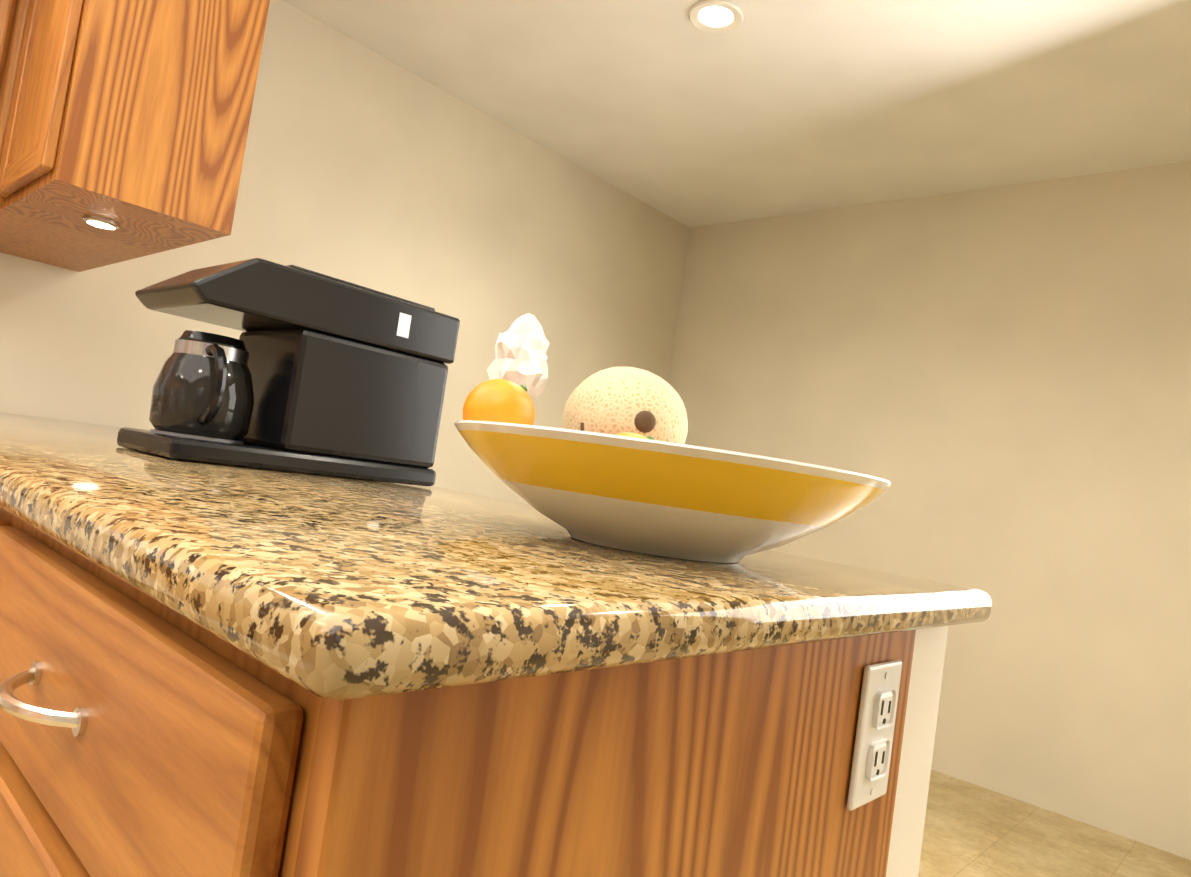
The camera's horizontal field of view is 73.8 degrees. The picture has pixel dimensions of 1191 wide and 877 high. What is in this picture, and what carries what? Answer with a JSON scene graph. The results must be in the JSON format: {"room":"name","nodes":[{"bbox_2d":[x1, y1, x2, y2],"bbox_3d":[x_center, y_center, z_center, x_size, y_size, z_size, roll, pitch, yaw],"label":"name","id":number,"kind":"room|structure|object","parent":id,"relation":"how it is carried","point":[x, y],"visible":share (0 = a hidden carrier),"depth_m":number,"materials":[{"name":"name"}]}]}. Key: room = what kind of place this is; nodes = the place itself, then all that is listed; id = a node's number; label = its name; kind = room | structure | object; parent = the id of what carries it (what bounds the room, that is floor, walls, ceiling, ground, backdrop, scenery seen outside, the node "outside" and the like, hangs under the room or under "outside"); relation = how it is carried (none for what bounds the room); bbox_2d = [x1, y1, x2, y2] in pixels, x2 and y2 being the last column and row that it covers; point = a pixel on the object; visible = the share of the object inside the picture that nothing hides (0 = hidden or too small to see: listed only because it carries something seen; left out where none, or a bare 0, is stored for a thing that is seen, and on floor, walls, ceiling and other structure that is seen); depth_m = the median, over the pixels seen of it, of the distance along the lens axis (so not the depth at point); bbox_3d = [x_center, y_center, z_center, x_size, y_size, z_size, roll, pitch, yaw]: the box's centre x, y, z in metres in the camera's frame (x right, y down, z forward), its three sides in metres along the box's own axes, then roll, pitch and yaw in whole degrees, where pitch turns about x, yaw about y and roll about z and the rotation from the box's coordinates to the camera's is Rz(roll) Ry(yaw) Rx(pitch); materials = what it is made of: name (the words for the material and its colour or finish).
{"room":"kitchen","nodes":[
{"label":"kitchen","id":0,"kind":"room"},
{"bbox_2d":[0,0,688,503],"bbox_3d":[-1.920,-0.418,1.991,0.100,2.450,6.900,6,-4,43],"label":"wall","id":1,"kind":"structure","parent":0,"point":[364,166],"depth_m":3.08,"materials":[{"name":"paint"}]},
{"bbox_2d":[0,0,269,271],"bbox_3d":[-1.315,-0.879,1.729,1.067,0.770,0.715,6,-4,43],"label":"upper cabinet","id":2,"kind":"object","parent":1,"relation":"attached to","point":[131,118],"visible":1,"depth_m":1.53,"materials":[{"name":"brown wood"}]},
{"bbox_2d":[83,215,119,229],"bbox_3d":[-1.023,-0.446,1.642,0.065,0.011,0.065,6,-3,34],"label":"spotlight","id":3,"kind":"object","parent":2,"relation":"attached to","point":[101,222],"visible":1,"depth_m":1.60,"materials":[{"name":"silver metal"}]},
{"bbox_2d":[283,0,1190,227],"bbox_3d":[-0.154,-1.502,0.573,4.450,0.060,6.900,6,-4,43],"label":"ceiling","id":4,"kind":"structure","parent":0,"point":[768,108],"depth_m":2.81,"materials":[{"name":"paint"}]},
{"bbox_2d":[689,0,743,32],"bbox_3d":[0.372,-1.301,2.447,0.169,0.009,0.169,8,-3,-2],"label":"recessed light","id":5,"kind":"object","parent":4,"relation":"in","point":[717,16],"visible":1,"depth_m":2.42,"materials":[{"name":"white"}]},
{"bbox_2d":[886,626,947,876],"bbox_3d":[-0.639,0.531,1.581,2.464,0.899,0.099,6,-4,43],"label":"wall","id":6,"kind":"structure","parent":0,"point":[911,798],"depth_m":0.76,"materials":[{"name":"white paint"}]},
{"bbox_2d":[668,161,1190,859],"bbox_3d":[1.940,0.185,3.003,4.250,2.450,0.100,6,-4,43],"label":"wall","id":7,"kind":"structure","parent":0,"point":[992,385],"depth_m":3.18,"materials":[{"name":"paint"}]},
{"bbox_2d":[918,769,1190,876],"bbox_3d":[-0.811,0.921,0.125,4.450,0.060,7.800,6,-4,43],"label":"floor","id":8,"kind":"structure","parent":0,"point":[971,830],"depth_m":2.62,"materials":[{"name":"tile"}]},
{"bbox_2d":[0,507,915,876],"bbox_3d":[-0.193,0.552,0.697,0.620,0.900,0.594,6,-4,43],"label":"base cabinet","id":9,"kind":"object","parent":8,"relation":"on","point":[142,733],"visible":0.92,"depth_m":0.38,"materials":[{"name":"brown wood"}]},
{"bbox_2d":[0,412,991,699],"bbox_3d":[-0.756,0.032,1.375,2.497,0.031,0.729,6,-4,43],"label":"countertop","id":10,"kind":"structure","parent":9,"relation":"on","point":[334,588],"depth_m":0.44,"materials":[{"name":"stone"}]},
{"bbox_2d":[117,258,459,486],"bbox_3d":[-0.478,-0.102,1.270,0.232,0.300,0.434,6,-4,43],"label":"coffee maker","id":11,"kind":"object","parent":10,"relation":"on","point":[311,372],"visible":1,"depth_m":1.18,"materials":[{"name":"black plastic"}]},
{"bbox_2d":[454,420,890,562],"bbox_3d":[0.060,0.057,0.733,0.393,0.088,0.393,6,-4,43],"label":"fruit bowl","id":12,"kind":"object","parent":10,"relation":"on","point":[665,499],"visible":1,"depth_m":0.59,"materials":[{"name":"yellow ceramic"}]},
{"bbox_2d":[462,379,534,424],"bbox_3d":[-0.088,-0.023,0.723,0.066,0.062,0.066,6,-4,43],"label":"orange","id":13,"kind":"object","parent":12,"relation":"in","point":[500,400],"visible":0.56,"depth_m":0.70,"materials":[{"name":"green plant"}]},
{"bbox_2d":[486,313,549,400],"bbox_3d":[-0.076,-0.075,0.806,0.062,0.103,0.065,6,-4,43],"label":"napkin","id":14,"kind":"object","parent":12,"relation":"in","point":[522,344],"visible":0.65,"depth_m":0.79,"materials":[{"name":"white paper"}]},
{"bbox_2d":[580,423,583,430],"bbox_3d":[-0.014,0.025,0.729,0.076,0.079,0.076,6,-4,43],"label":"apple","id":15,"kind":"object","parent":12,"relation":"in","point":[581,426],"depth_m":0.73,"materials":[{"name":"brown food"}]},
{"bbox_2d":[562,367,687,443],"bbox_3d":[0.031,-0.015,0.849,0.151,0.121,0.141,6,-4,43],"label":"melon","id":16,"kind":"object","parent":12,"relation":"in","point":[617,400],"visible":0.52,"depth_m":0.79,"materials":[{"name":"beige food"}]},
{"bbox_2d":[614,432,654,439],"bbox_3d":[0.025,0.017,0.606,0.052,0.044,0.052,6,-4,43],"label":"banana","id":17,"kind":"object","parent":12,"relation":"in","point":[629,434],"visible":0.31,"depth_m":0.60,"materials":[{"name":"plant"}]},
{"bbox_2d":[847,660,901,810],"bbox_3d":[0.236,0.246,0.661,0.010,0.116,0.072,6,-4,43],"label":"outlet","id":18,"kind":"object","parent":9,"relation":"attached to","point":[874,733],"visible":1,"depth_m":0.65,"materials":[{"name":"white plastic"}]}
]}

